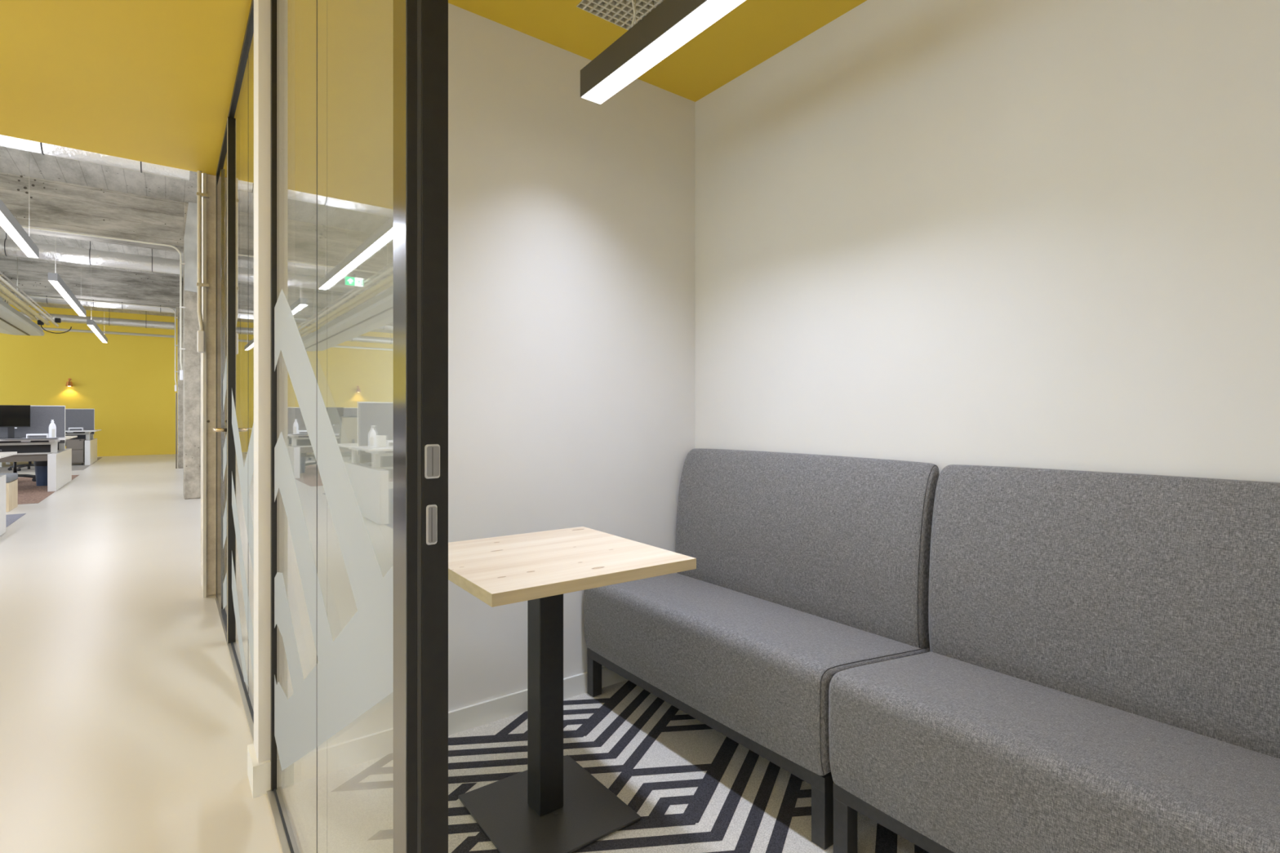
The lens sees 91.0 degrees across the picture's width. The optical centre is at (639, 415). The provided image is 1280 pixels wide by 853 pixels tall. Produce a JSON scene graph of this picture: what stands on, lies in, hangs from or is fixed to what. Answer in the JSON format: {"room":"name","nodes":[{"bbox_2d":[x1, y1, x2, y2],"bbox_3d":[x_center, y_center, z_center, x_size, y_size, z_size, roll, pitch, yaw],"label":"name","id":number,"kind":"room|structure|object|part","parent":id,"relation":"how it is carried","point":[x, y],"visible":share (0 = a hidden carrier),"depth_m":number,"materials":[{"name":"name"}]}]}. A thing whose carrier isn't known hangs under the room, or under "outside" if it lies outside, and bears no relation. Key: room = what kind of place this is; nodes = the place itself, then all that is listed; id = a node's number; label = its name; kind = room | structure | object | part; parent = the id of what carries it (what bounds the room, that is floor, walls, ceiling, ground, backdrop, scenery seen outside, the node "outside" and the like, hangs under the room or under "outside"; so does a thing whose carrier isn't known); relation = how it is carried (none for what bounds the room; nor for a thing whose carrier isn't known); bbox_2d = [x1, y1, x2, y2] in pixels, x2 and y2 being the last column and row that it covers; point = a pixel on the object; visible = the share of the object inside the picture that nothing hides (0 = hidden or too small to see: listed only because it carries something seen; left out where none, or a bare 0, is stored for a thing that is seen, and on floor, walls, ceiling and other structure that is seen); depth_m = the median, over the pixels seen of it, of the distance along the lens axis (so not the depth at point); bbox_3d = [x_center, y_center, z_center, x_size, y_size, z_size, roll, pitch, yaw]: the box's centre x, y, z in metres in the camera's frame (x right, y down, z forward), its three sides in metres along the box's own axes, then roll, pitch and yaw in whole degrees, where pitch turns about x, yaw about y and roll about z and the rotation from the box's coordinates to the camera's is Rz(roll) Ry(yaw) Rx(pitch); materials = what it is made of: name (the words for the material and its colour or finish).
{"room":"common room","nodes":[
{"label":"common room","id":0,"kind":"room"},
{"bbox_2d":[0,304,177,456],"bbox_3d":[-17.431,-0.890,16.166,9.600,4.100,0.100,0,0,-37],"label":"wall","id":1,"kind":"structure","parent":0,"point":[129,383],"depth_m":17.86,"materials":[{"name":"yellow paint"}]},
{"bbox_2d":[66,377,72,386],"bbox_3d":[-15.691,-0.910,17.305,0.150,0.230,0.175,0,0,-37],"label":"wall sconce","id":2,"kind":"object","parent":1,"relation":"attached to","point":[68,383],"visible":1,"depth_m":17.26,"materials":[{"name":"orange metal"}]},
{"bbox_3d":[-15.683,-0.865,17.295,0.150,0.130,0.150,0,0,-37],"label":"lamp shade","id":3,"kind":"part","parent":2,"relation":"part of","materials":[{"name":"orange metal"}]},
{"bbox_2d":[0,146,197,316],"bbox_3d":[-11.803,-3.015,8.650,9.550,0.150,18.680,0,0,-37],"label":"ceiling","id":4,"kind":"structure","parent":0,"point":[12,161],"depth_m":8.00,"materials":[{"name":"grey concrete"}]},
{"bbox_2d":[0,198,39,257],"bbox_3d":[-5.400,-2.310,5.291,0.088,1.260,3.550,0,0,-37],"label":"pendant lamp","id":5,"kind":"object","parent":4,"relation":"hanging from","point":[8,222],"visible":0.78,"depth_m":5.86,"materials":[{"name":"grey plastic"}]},
{"bbox_2d":[0,298,44,336],"bbox_3d":[-10.258,-2.332,9.425,0.790,1.217,10.400,0,0,-37],"label":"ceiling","id":6,"kind":"structure","parent":4,"relation":"hanging from","point":[12,322],"depth_m":12.12,"materials":[{"name":"grey"}]},
{"bbox_2d":[37,320,44,324],"bbox_3d":[-12.740,-1.970,13.378,0.100,0.100,0.100,0,0,-37],"label":"valve","id":7,"kind":"object","parent":6,"relation":"attached to","point":[39,322],"visible":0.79,"depth_m":13.34,"materials":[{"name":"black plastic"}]},
{"bbox_2d":[0,257,53,318],"bbox_3d":[-8.496,-2.483,7.904,0.275,0.906,12.950,0,0,-37],"label":"cable tray","id":8,"kind":"object","parent":4,"relation":"hanging from","point":[1,273],"visible":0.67,"depth_m":11.08,"materials":[{"name":"silver metal"}]},
{"bbox_2d":[0,290,36,319],"bbox_3d":[-8.370,-1.930,7.624,0.068,0.068,12.350,0,0,-37],"label":"ceiling pipe","id":9,"kind":"object","parent":8,"relation":"hanging from","point":[2,295],"visible":1,"depth_m":10.98,"materials":[{"name":"metal"}]},
{"bbox_2d":[0,283,50,325],"bbox_3d":[-8.560,-1.940,8.044,0.072,0.072,13.250,0,0,-37],"label":"ceiling pipe","id":10,"kind":"object","parent":8,"relation":"hanging from","point":[3,289],"visible":1,"depth_m":10.87,"materials":[{"name":"metal"}]},
{"bbox_2d":[0,275,58,326],"bbox_3d":[-8.745,-2.000,8.405,0.044,0.044,14.050,0,0,-37],"label":"ceiling pipe","id":11,"kind":"object","parent":8,"relation":"hanging from","point":[2,279],"visible":1,"depth_m":10.79,"materials":[{"name":"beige metal"}]},
{"bbox_2d":[40,324,71,333],"bbox_3d":[-12.646,-1.856,13.636,0.502,0.171,0.018,0,0,-37],"label":"cable","id":12,"kind":"object","parent":11,"relation":"hanging from","point":[41,325],"visible":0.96,"depth_m":13.63,"materials":[{"name":"black plastic"}]},
{"bbox_2d":[54,317,61,323],"bbox_3d":[-12.524,-2.040,13.540,0.100,0.100,0.100,0,0,-37],"label":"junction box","id":13,"kind":"object","parent":11,"relation":"attached to","point":[57,320],"visible":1,"depth_m":13.51,"materials":[{"name":"black plastic"}]},
{"bbox_2d":[0,280,58,327],"bbox_3d":[-8.893,-2.005,8.544,0.024,0.024,14.450,0,0,-37],"label":"ceiling pipe","id":14,"kind":"object","parent":8,"relation":"hanging from","point":[0,280],"visible":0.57,"depth_m":11.05,"materials":[{"name":"silver metal"}]},
{"bbox_2d":[48,240,86,316],"bbox_3d":[-8.399,-2.310,9.273,0.088,1.260,3.540,0,0,-37],"label":"pendant lamp","id":15,"kind":"object","parent":4,"relation":"hanging from","point":[54,278],"visible":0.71,"depth_m":8.89,"materials":[{"name":"grey"}]},
{"bbox_2d":[48,280,85,316],"bbox_3d":[-8.399,-1.682,9.273,0.082,0.004,3.534,0,0,-37],"label":"diffuser","id":16,"kind":"object","parent":15,"relation":"attached to","point":[56,284],"depth_m":8.97,"materials":[{"name":"white plastic"}]},
{"bbox_2d":[0,293,176,313],"bbox_3d":[-14.239,-2.633,11.748,8.985,0.606,0.239,0,0,-37],"label":"air duct","id":17,"kind":"object","parent":4,"relation":"hanging from","point":[37,300],"visible":0.56,"depth_m":13.65,"materials":[{"name":"silver metal"}]},
{"bbox_2d":[0,257,179,306],"bbox_3d":[-13.577,-2.650,10.757,9.250,0.580,0.420,0,0,-37],"label":"ceiling beam","id":18,"kind":"structure","parent":4,"relation":"attached to","point":[100,284],"depth_m":12.56,"materials":[{"name":"grey concrete"}]},
{"bbox_2d":[0,232,179,274],"bbox_3d":[-11.231,-2.633,7.754,8.985,0.606,0.259,0,0,-37],"label":"air duct","id":19,"kind":"object","parent":4,"relation":"hanging from","point":[9,247],"visible":0.94,"depth_m":9.75,"materials":[{"name":"silver metal"}]},
{"bbox_2d":[0,172,183,253],"bbox_3d":[-10.070,-2.635,6.100,9.250,0.610,0.420,0,0,-37],"label":"ceiling beam","id":20,"kind":"structure","parent":4,"relation":"attached to","point":[37,202],"depth_m":8.12,"materials":[{"name":"grey concrete"}]},
{"bbox_2d":[0,134,189,180],"bbox_3d":[-8.073,-2.633,3.560,8.985,0.606,0.259,0,0,-37],"label":"air duct","id":21,"kind":"object","parent":4,"relation":"hanging from","point":[6,141],"visible":0.45,"depth_m":5.77,"materials":[{"name":"silver metal"}]},
{"bbox_2d":[18,311,174,329],"bbox_3d":[-16.434,-2.643,14.664,8.985,0.586,0.219,0,0,-37],"label":"air duct","id":22,"kind":"object","parent":4,"relation":"hanging from","point":[64,318],"visible":0.7,"depth_m":16.52,"materials":[{"name":"silver metal"}]},
{"bbox_2d":[86,319,107,342],"bbox_3d":[-11.325,-2.310,13.160,0.088,1.260,3.650,0,0,-37],"label":"pendant lamp","id":23,"kind":"object","parent":4,"relation":"hanging from","point":[91,324],"visible":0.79,"depth_m":12.64,"materials":[{"name":"grey"}]},
{"bbox_2d":[40,327,174,337],"bbox_3d":[-16.134,-2.240,15.766,7.190,0.070,0.070,0,0,-37],"label":"ceiling pipe","id":24,"kind":"object","parent":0,"point":[45,328],"visible":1,"depth_m":17.10,"materials":[{"name":"grey metal"}]},
{"bbox_2d":[0,0,251,175],"bbox_3d":[-3.887,-1.610,-2.070,9.300,0.140,8.370,0,0,-37],"label":"ceiling","id":25,"kind":"structure","parent":0,"point":[146,81],"depth_m":2.85,"materials":[{"name":"yellow paint"}]},
{"bbox_2d":[0,453,302,852],"bbox_3d":[-8.720,1.210,5.858,11.117,0.100,26.850,0,0,-37],"label":"floor","id":26,"kind":"structure","parent":0,"point":[124,727],"depth_m":2.71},
{"bbox_2d":[0,472,17,511],"bbox_3d":[-7.936,0.945,7.632,0.493,0.430,0.570,0,0,-37],"label":"stool","id":27,"kind":"object","parent":26,"relation":"on","point":[11,481],"visible":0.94,"depth_m":7.70,"materials":[{"name":"brown wood"}]},
{"bbox_2d":[0,472,17,483],"bbox_3d":[-7.936,0.772,7.632,0.493,0.084,0.570,0,0,-37],"label":"cushion","id":28,"kind":"object","parent":27,"relation":"on","point":[11,477],"depth_m":7.73,"materials":[{"name":"grey fabric"}]},
{"bbox_2d":[5,513,26,527],"bbox_3d":[-7.806,1.158,3.868,5.182,0.004,4.970,0,0,-37],"label":"carpet","id":29,"kind":"object","parent":26,"relation":"on","point":[10,518],"visible":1,"depth_m":7.08,"materials":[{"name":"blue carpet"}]},
{"bbox_2d":[0,475,5,536],"bbox_3d":[-5.771,0.872,5.481,0.095,0.568,1.800,0,0,-37],"label":"end panel","id":30,"kind":"object","parent":29,"relation":"on","point":[2,477],"visible":1,"depth_m":6.11,"materials":[{"name":"white laminate"}]},
{"bbox_2d":[0,451,17,458],"bbox_3d":[-6.632,0.757,5.358,1.800,0.795,0.800,0,0,-37],"label":"desk","id":31,"kind":"object","parent":29,"relation":"on","point":[2,455],"visible":1,"depth_m":5.93,"materials":[{"name":"white laminate"}]},
{"bbox_2d":[17,475,78,504],"bbox_3d":[-11.465,1.158,8.704,5.155,0.004,4.900,0,0,-37],"label":"carpet","id":32,"kind":"object","parent":26,"relation":"on","point":[28,492],"visible":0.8,"depth_m":9.50,"materials":[{"name":"brown carpet"}]},
{"bbox_2d":[13,462,35,481],"bbox_3d":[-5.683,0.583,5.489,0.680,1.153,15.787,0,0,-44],"label":"office chair","id":33,"kind":"object","parent":32,"relation":"on","point":[15,466],"visible":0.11,"depth_m":10.96,"materials":[{"name":"black plastic"}]},
{"bbox_2d":[0,436,71,462],"bbox_3d":[-9.858,0.757,9.526,1.800,0.795,0.800,0,0,-37],"label":"desk","id":34,"kind":"object","parent":32,"relation":"on","point":[26,451],"visible":0.95,"depth_m":9.77,"materials":[{"name":"white laminate"}]},
{"bbox_2d":[0,404,30,438],"bbox_3d":[-9.854,0.102,9.742,0.610,0.517,0.180,0,0,-37],"label":"monitor","id":35,"kind":"object","parent":34,"relation":"on","point":[11,416],"visible":0.96,"depth_m":9.80,"materials":[{"name":"black plastic"}]},
{"bbox_3d":[-9.848,0.015,9.734,0.610,0.345,0.024,0,0,-37],"label":"casing","id":36,"kind":"part","parent":35,"relation":"part of","materials":[{"name":"black plastic"}]},
{"bbox_3d":[-9.874,0.665,9.539,1.410,0.110,0.020,0,0,-37],"label":"panel","id":37,"kind":"part","parent":34,"relation":"part of","materials":[{"name":"white laminate"}]},
{"bbox_3d":[-9.862,0.512,9.523,1.410,0.145,0.020,0,0,-37],"label":"modesty panel","id":38,"kind":"part","parent":34,"relation":"part of","materials":[{"name":"black plastic"}]},
{"bbox_2d":[0,437,58,439],"bbox_3d":[-9.208,0.354,9.502,0.620,0.012,0.180,0,0,-37],"label":"keyboard","id":39,"kind":"object","parent":34,"relation":"on","point":[43,437],"visible":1,"depth_m":9.45,"materials":[{"name":"plastic"}]},
{"bbox_2d":[0,405,65,443],"bbox_3d":[-10.161,0.151,9.824,1.765,0.618,0.036,0,0,-37],"label":"divider","id":40,"kind":"object","parent":34,"relation":"attached to","point":[41,416],"visible":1,"depth_m":10.18,"materials":[{"name":"fabric"}]},
{"bbox_3d":[-10.161,0.151,9.824,1.765,0.618,0.036,0,0,-37],"label":"edge trim","id":41,"kind":"part","parent":40,"relation":"part of","materials":[{"name":"white metal"}]},
{"bbox_2d":[16,452,50,454],"bbox_3d":[-9.868,0.598,9.531,1.410,0.025,0.120,0,0,-37],"label":"cable tray","id":42,"kind":"object","parent":34,"relation":"on","point":[18,453],"depth_m":9.79,"materials":[{"name":"white metal"}]},
{"bbox_2d":[26,433,48,438],"bbox_3d":[-9.481,0.326,9.910,0.245,0.068,0.180,0,0,-37],"label":"shelf","id":43,"kind":"object","parent":34,"relation":"on","point":[28,435],"visible":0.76,"depth_m":9.88,"materials":[{"name":"white plastic"}]},
{"bbox_2d":[48,419,56,437],"bbox_3d":[-9.126,0.215,9.776,0.086,0.290,0.088,0,0,-37],"label":"bottle","id":44,"kind":"object","parent":34,"relation":"on","point":[52,428],"visible":0.87,"depth_m":9.75,"materials":[{"name":"white plastic"}]},
{"bbox_3d":[-9.241,0.506,9.928,0.070,0.162,0.100,0,0,-37],"label":"leg","id":45,"kind":"part","parent":34,"relation":"part of","materials":[{"name":"white metal"}]},
{"bbox_2d":[33,461,47,485],"bbox_3d":[-9.820,0.954,10.381,0.266,0.404,0.266,0,0,-37],"label":"waste bin","id":46,"kind":"object","parent":32,"relation":"on","point":[41,467],"visible":0.5,"depth_m":10.28,"materials":[{"name":"blue plastic"}]},
{"bbox_2d":[47,448,71,491],"bbox_3d":[-9.502,0.872,10.320,0.095,0.568,1.980,0,0,-37],"label":"end panel","id":47,"kind":"object","parent":32,"relation":"on","point":[60,463],"visible":0.89,"depth_m":9.84,"materials":[{"name":"white laminate"}]},
{"bbox_2d":[57,435,77,450],"bbox_3d":[-10.364,0.757,10.197,1.800,0.795,0.800,0,0,-37],"label":"desk","id":48,"kind":"object","parent":32,"relation":"on","point":[60,446],"visible":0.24,"depth_m":10.65,"materials":[{"name":"white laminate"}]},
{"bbox_3d":[-9.806,0.506,10.679,0.070,0.162,0.100,0,0,-37],"label":"leg","id":49,"kind":"part","parent":48,"relation":"part of","materials":[{"name":"white metal"}]},
{"bbox_2d":[0,457,102,473],"bbox_3d":[-15.322,1.158,13.781,5.100,0.004,5.050,0,0,-37],"label":"carpet","id":50,"kind":"object","parent":26,"relation":"on","point":[4,469],"visible":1,"depth_m":13.97,"materials":[{"name":"brown carpet"}]},
{"bbox_2d":[8,461,34,471],"bbox_3d":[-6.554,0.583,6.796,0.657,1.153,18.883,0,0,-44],"label":"office chair","id":51,"kind":"object","parent":50,"relation":"on","point":[28,465],"visible":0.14,"depth_m":13.21,"materials":[{"name":"black plastic"}]},
{"bbox_2d":[0,430,98,466],"bbox_3d":[-13.698,0.757,14.509,1.800,0.795,0.800,0,0,-37],"label":"desk","id":52,"kind":"object","parent":50,"relation":"on","point":[86,436],"visible":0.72,"depth_m":14.77,"materials":[{"name":"white laminate"}]},
{"bbox_3d":[-13.702,0.512,14.506,1.410,0.145,0.020,0,0,-37],"label":"modesty panel","id":53,"kind":"part","parent":52,"relation":"part of","materials":[{"name":"black plastic"}]},
{"bbox_2d":[65,408,94,434],"bbox_3d":[-14.001,0.151,14.807,1.765,0.618,0.036,0,0,-37],"label":"divider","id":54,"kind":"object","parent":52,"relation":"attached to","point":[74,418],"visible":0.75,"depth_m":15.17,"materials":[{"name":"fabric"}]},
{"bbox_3d":[-13.081,0.506,14.911,0.070,0.162,0.100,0,0,-37],"label":"leg","id":55,"kind":"part","parent":52,"relation":"part of","materials":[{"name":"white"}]},
{"bbox_2d":[5,429,101,464],"bbox_3d":[-14.203,0.757,15.180,1.800,0.795,0.800,0,0,-37],"label":"desk","id":56,"kind":"object","parent":50,"relation":"on","point":[91,436],"visible":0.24,"depth_m":15.61,"materials":[{"name":"white laminate"}]},
{"bbox_3d":[-13.646,0.506,15.662,0.070,0.162,0.100,0,0,-37],"label":"leg","id":57,"kind":"part","parent":56,"relation":"part of","materials":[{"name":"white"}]},
{"bbox_2d":[66,439,84,465],"bbox_3d":[-13.126,0.858,14.639,0.300,0.596,0.340,0,0,-37],"label":"drawer pedestal","id":58,"kind":"object","parent":50,"relation":"on","point":[77,446],"visible":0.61,"depth_m":14.53,"materials":[{"name":"beige metal"}]},
{"bbox_3d":[-13.032,0.693,14.514,0.290,0.195,0.017,0,0,-37],"label":"drawer","id":59,"kind":"part","parent":58,"relation":"part of","materials":[{"name":"beige metal"}]},
{"bbox_3d":[-13.032,0.945,14.514,0.290,0.290,0.017,0,0,-37],"label":"drawer","id":60,"kind":"part","parent":58,"relation":"part of","materials":[{"name":"beige metal"}]},
{"bbox_2d":[84,438,97,465],"bbox_3d":[-13.341,0.872,15.303,0.095,0.568,1.900,0,0,-37],"label":"end panel","id":61,"kind":"object","parent":50,"relation":"on","point":[91,446],"visible":0.89,"depth_m":14.74,"materials":[{"name":"white laminate"}]},
{"bbox_2d":[175,392,177,468],"bbox_3d":[-10.072,0.335,13.671,0.022,1.650,0.022,0,0,-14],"label":"drain pipe","id":62,"kind":"object","parent":26,"relation":"on","point":[175,393],"visible":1,"depth_m":13.66,"materials":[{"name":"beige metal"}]},
{"bbox_2d":[177,280,182,468],"bbox_3d":[-10.157,-0.890,14.008,0.215,4.100,0.500,0,0,-37],"label":"concrete pillar","id":63,"kind":"structure","parent":26,"relation":"on","point":[180,383],"depth_m":13.77,"materials":[{"name":"grey concrete"}]},
{"bbox_2d":[22,294,177,391],"bbox_3d":[-12.549,-1.431,11.852,6.210,1.821,0.033,0,0,-37],"label":"conduit","id":64,"kind":"object","parent":63,"relation":"attached to","point":[175,317],"visible":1,"depth_m":13.60,"materials":[{"name":"beige plastic"}]},
{"bbox_2d":[182,201,200,499],"bbox_3d":[-6.334,-0.890,8.937,0.238,4.100,0.560,0,0,-37],"label":"concrete pillar","id":65,"kind":"structure","parent":26,"relation":"on","point":[191,357],"depth_m":8.72,"materials":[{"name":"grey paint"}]},
{"bbox_2d":[21,225,185,380],"bbox_3d":[-8.723,-1.396,6.771,6.210,1.831,0.033,0,0,-37],"label":"conduit","id":66,"kind":"object","parent":65,"relation":"attached to","point":[26,227],"visible":1,"depth_m":8.60,"materials":[{"name":"beige plastic"}]},
{"bbox_2d":[200,173,216,595],"bbox_3d":[-2.804,-0.890,4.248,0.250,4.100,0.400,0,0,-37],"label":"concrete pillar","id":67,"kind":"structure","parent":26,"relation":"on","point":[211,179],"depth_m":4.04,"materials":[{"name":"beige concrete"}]},
{"bbox_2d":[196,170,208,352],"bbox_3d":[-2.764,-1.667,3.979,0.065,2.545,0.033,0,0,-37],"label":"conduit","id":68,"kind":"object","parent":67,"relation":"attached to","point":[201,333],"visible":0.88,"depth_m":3.96,"materials":[{"name":"beige plastic"}]},
{"bbox_2d":[203,173,206,598],"bbox_3d":[-2.772,-0.790,4.007,0.016,3.900,0.020,0,0,-37],"label":"cable trunking","id":69,"kind":"object","parent":67,"relation":"attached to","point":[204,174],"visible":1,"depth_m":4.00,"materials":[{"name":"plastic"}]},
{"bbox_2d":[216,0,393,852],"bbox_3d":[-1.505,-0.190,2.444,0.044,2.700,3.945,0,0,-37],"label":"glass wall","id":70,"kind":"structure","parent":26,"relation":"on","point":[353,673],"depth_m":1.76,"materials":[{"name":"grey glass"}]},
{"bbox_2d":[216,175,219,598],"bbox_3d":[-2.676,-0.185,4.016,0.044,2.690,0.095,0,0,-37],"label":"trim","id":71,"kind":"structure","parent":70,"relation":"attached to","point":[217,176],"depth_m":3.98,"materials":[{"name":"black metal"}]},
{"bbox_2d":[214,598,227,644],"bbox_3d":[-2.357,1.157,3.583,0.054,0.006,0.980,0,0,-37],"label":"trim","id":72,"kind":"structure","parent":70,"relation":"attached to","point":[215,599],"depth_m":3.55,"materials":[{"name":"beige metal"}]},
{"bbox_2d":[212,116,231,643],"bbox_3d":[-2.378,-0.176,3.548,0.088,2.657,0.970,0,0,-37],"label":"door","id":73,"kind":"structure","parent":70,"relation":"in","point":[224,429],"depth_m":3.60,"materials":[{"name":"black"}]},
{"bbox_3d":[-2.151,0.075,3.222,0.058,0.018,0.124,0,0,-37],"label":"door handle","id":74,"kind":"part","parent":73,"relation":"part of","materials":[{"name":"silver metal"}]},
{"bbox_3d":[-2.268,1.141,3.456,0.023,0.022,0.550,0,0,-37],"label":"rail","id":75,"kind":"part","parent":73,"relation":"part of","materials":[{"name":"grey metal"}]},
{"bbox_3d":[-2.266,-0.155,3.457,0.008,2.570,0.550,0,0,-37],"label":"glass pane","id":76,"kind":"part","parent":73,"relation":"part of","materials":[{"name":"clear glass"}]},
{"bbox_3d":[-1.949,-1.526,3.040,0.036,0.028,2.458,0,0,-37],"label":"rail","id":77,"kind":"part","parent":70,"relation":"part of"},
{"bbox_3d":[-1.821,-0.181,2.866,0.010,2.658,0.810,0,0,-37],"label":"glass pane","id":78,"kind":"part","parent":70,"relation":"part of","materials":[{"name":"clear glass"}]},
{"bbox_3d":[-1.638,1.155,2.617,0.040,0.010,1.408,0,0,-37],"label":"rail","id":79,"kind":"part","parent":70,"relation":"part of","materials":[{"name":"silver metal"}]},
{"bbox_3d":[-1.394,-0.181,2.300,0.010,2.658,0.608,0,0,-37],"label":"glass pane","id":80,"kind":"part","parent":70,"relation":"part of","materials":[{"name":"clear glass"}]},
{"bbox_2d":[247,743,271,798],"bbox_3d":[-1.200,1.113,1.982,0.047,0.095,0.159,0,0,-37],"label":"baseboard","id":81,"kind":"structure","parent":70,"relation":"attached to","point":[259,775],"depth_m":1.93,"materials":[{"name":"white paint"}]},
{"bbox_3d":[-0.723,1.155,1.402,0.040,0.010,1.339,0,0,-37],"label":"rail","id":82,"kind":"part","parent":70,"relation":"part of","materials":[{"name":"silver metal"}]},
{"bbox_3d":[-0.913,-0.166,1.662,0.010,2.628,0.690,0,0,-37],"label":"glass pane","id":83,"kind":"part","parent":70,"relation":"part of","materials":[{"name":"clear glass"}]},
{"bbox_2d":[393,0,448,852],"bbox_3d":[-0.316,-0.168,0.907,0.060,2.655,0.064,0,0,-37],"label":"door frame","id":84,"kind":"structure","parent":70,"relation":"attached to","point":[420,27],"depth_m":0.88,"materials":[{"name":"black metal"}]},
{"bbox_3d":[-0.293,0.154,0.886,0.015,0.056,0.002,0,0,-37],"label":"strike plate","id":85,"kind":"part","parent":84,"relation":"part of","materials":[{"name":"silver metal"}]},
{"bbox_3d":[-0.293,0.065,0.887,0.021,0.048,0.002,0,0,-37],"label":"strike plate","id":86,"kind":"part","parent":84,"relation":"part of","materials":[{"name":"silver metal"}]},
{"bbox_2d":[293,680,928,852],"bbox_3d":[0.373,1.158,1.412,1.715,0.005,2.648,0,0,-37],"label":"carpet","id":87,"kind":"object","parent":26,"relation":"on","point":[692,788],"visible":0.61,"depth_m":1.94,"materials":[{"name":"carpet"}]},
{"bbox_2d":[448,526,696,852],"bbox_3d":[-0.267,0.776,1.827,0.613,0.757,0.631,0,0,-37],"label":"cafe table","id":88,"kind":"object","parent":87,"relation":"on","point":[555,805],"visible":0.91,"depth_m":1.80,"materials":[{"name":"brown wood"}]},
{"bbox_3d":[-0.271,1.146,1.840,0.380,0.008,0.410,0,0,-37],"label":"plate","id":89,"kind":"part","parent":88,"relation":"part of","materials":[{"name":"metal"}]},
{"bbox_2d":[583,448,939,849],"bbox_3d":[0.372,0.652,2.319,0.644,1.005,1.195,0,0,-37],"label":"sofa","id":90,"kind":"object","parent":87,"relation":"on","point":[811,569],"visible":0.93,"depth_m":2.15,"materials":[{"name":"grey fabric"}]},
{"bbox_3d":[-0.188,1.078,2.607,0.044,0.153,0.044,0,0,-37],"label":"leg","id":91,"kind":"part","parent":90,"relation":"part of","materials":[{"name":"metal"}]},
{"bbox_3d":[0.367,0.983,2.315,0.579,0.038,1.179,0,0,-37],"label":"frame","id":92,"kind":"part","parent":90,"relation":"part of","materials":[{"name":"metal"}]},
{"bbox_3d":[0.351,0.817,2.303,0.590,0.294,1.195,0,0,-37],"label":"seat","id":93,"kind":"part","parent":90,"relation":"part of","materials":[{"name":"grey fabric"}]},
{"bbox_3d":[0.567,0.455,2.468,0.154,0.610,1.187,0,0,-37],"label":"backrest","id":94,"kind":"part","parent":90,"relation":"part of","materials":[{"name":"grey fabric"}]},
{"bbox_3d":[0.494,1.078,1.701,0.044,0.153,0.044,0,0,-37],"label":"leg","id":95,"kind":"part","parent":90,"relation":"part of","materials":[{"name":"metal"}]},
{"bbox_2d":[828,464,1279,852],"bbox_3d":[1.097,0.652,1.357,0.644,1.005,1.193,0,0,-37],"label":"sofa","id":96,"kind":"object","parent":87,"relation":"on","point":[1100,672],"visible":1,"depth_m":1.46,"materials":[{"name":"grey fabric"}]},
{"bbox_3d":[0.537,1.078,1.645,0.044,0.153,0.044,0,0,-37],"label":"leg","id":97,"kind":"part","parent":96,"relation":"part of","materials":[{"name":"metal"}]},
{"bbox_3d":[1.091,0.983,1.353,0.579,0.038,1.177,0,0,-37],"label":"frame","id":98,"kind":"part","parent":96,"relation":"part of","materials":[{"name":"metal"}]},
{"bbox_3d":[1.075,0.817,1.341,0.590,0.294,1.193,0,0,-37],"label":"seat","id":99,"kind":"part","parent":96,"relation":"part of","materials":[{"name":"grey fabric"}]},
{"bbox_3d":[1.291,0.455,1.506,0.154,0.610,1.185,0,0,-37],"label":"backrest","id":100,"kind":"part","parent":96,"relation":"part of","materials":[{"name":"grey fabric"}]},
{"bbox_2d":[253,0,695,763],"bbox_3d":[-0.491,-0.168,2.516,1.792,2.655,0.130,0,0,-37],"label":"wall","id":101,"kind":"structure","parent":0,"point":[571,217],"depth_m":2.38,"materials":[{"name":"white paint"}]},
{"bbox_2d":[292,666,626,783],"bbox_3d":[-0.424,1.117,2.477,1.732,0.085,0.012,0,0,-37],"label":"baseboard","id":102,"kind":"structure","parent":101,"relation":"attached to","point":[335,757],"depth_m":2.27,"materials":[{"name":"white paint"}]},
{"bbox_2d":[448,0,866,102],"bbox_3d":[-0.389,-1.577,2.442,1.717,0.165,5.210,0,0,-37],"label":"ceiling","id":103,"kind":"structure","parent":0,"point":[753,32],"depth_m":2.46,"materials":[{"name":"yellow paint"}]},
{"bbox_2d":[576,0,663,30],"bbox_3d":[0.085,-1.552,2.253,0.453,0.117,0.457,0,0,-37],"label":"ceiling vent","id":104,"kind":"object","parent":103,"relation":"in","point":[619,12],"visible":0.37,"depth_m":2.32,"materials":[{"name":"beige plastic"}]},
{"bbox_2d":[580,0,746,104],"bbox_3d":[0.151,-1.318,1.845,0.088,0.356,1.100,0,0,-37],"label":"pendant lamp","id":105,"kind":"object","parent":103,"relation":"hanging from","point":[672,24],"visible":1,"depth_m":1.97,"materials":[{"name":"grey plastic"}]},
{"bbox_3d":[-0.025,-1.366,2.091,0.031,0.260,0.035,0,0,-37],"label":"power cord","id":106,"kind":"part","parent":105,"relation":"part of","materials":[{"name":"white plastic"}]},
{"bbox_2d":[695,0,1279,482],"bbox_3d":[1.239,-0.890,1.791,0.100,4.100,8.370,0,0,-37],"label":"wall","id":107,"kind":"structure","parent":0,"point":[1019,233],"depth_m":1.91,"materials":[{"name":"white paint"}]}
]}

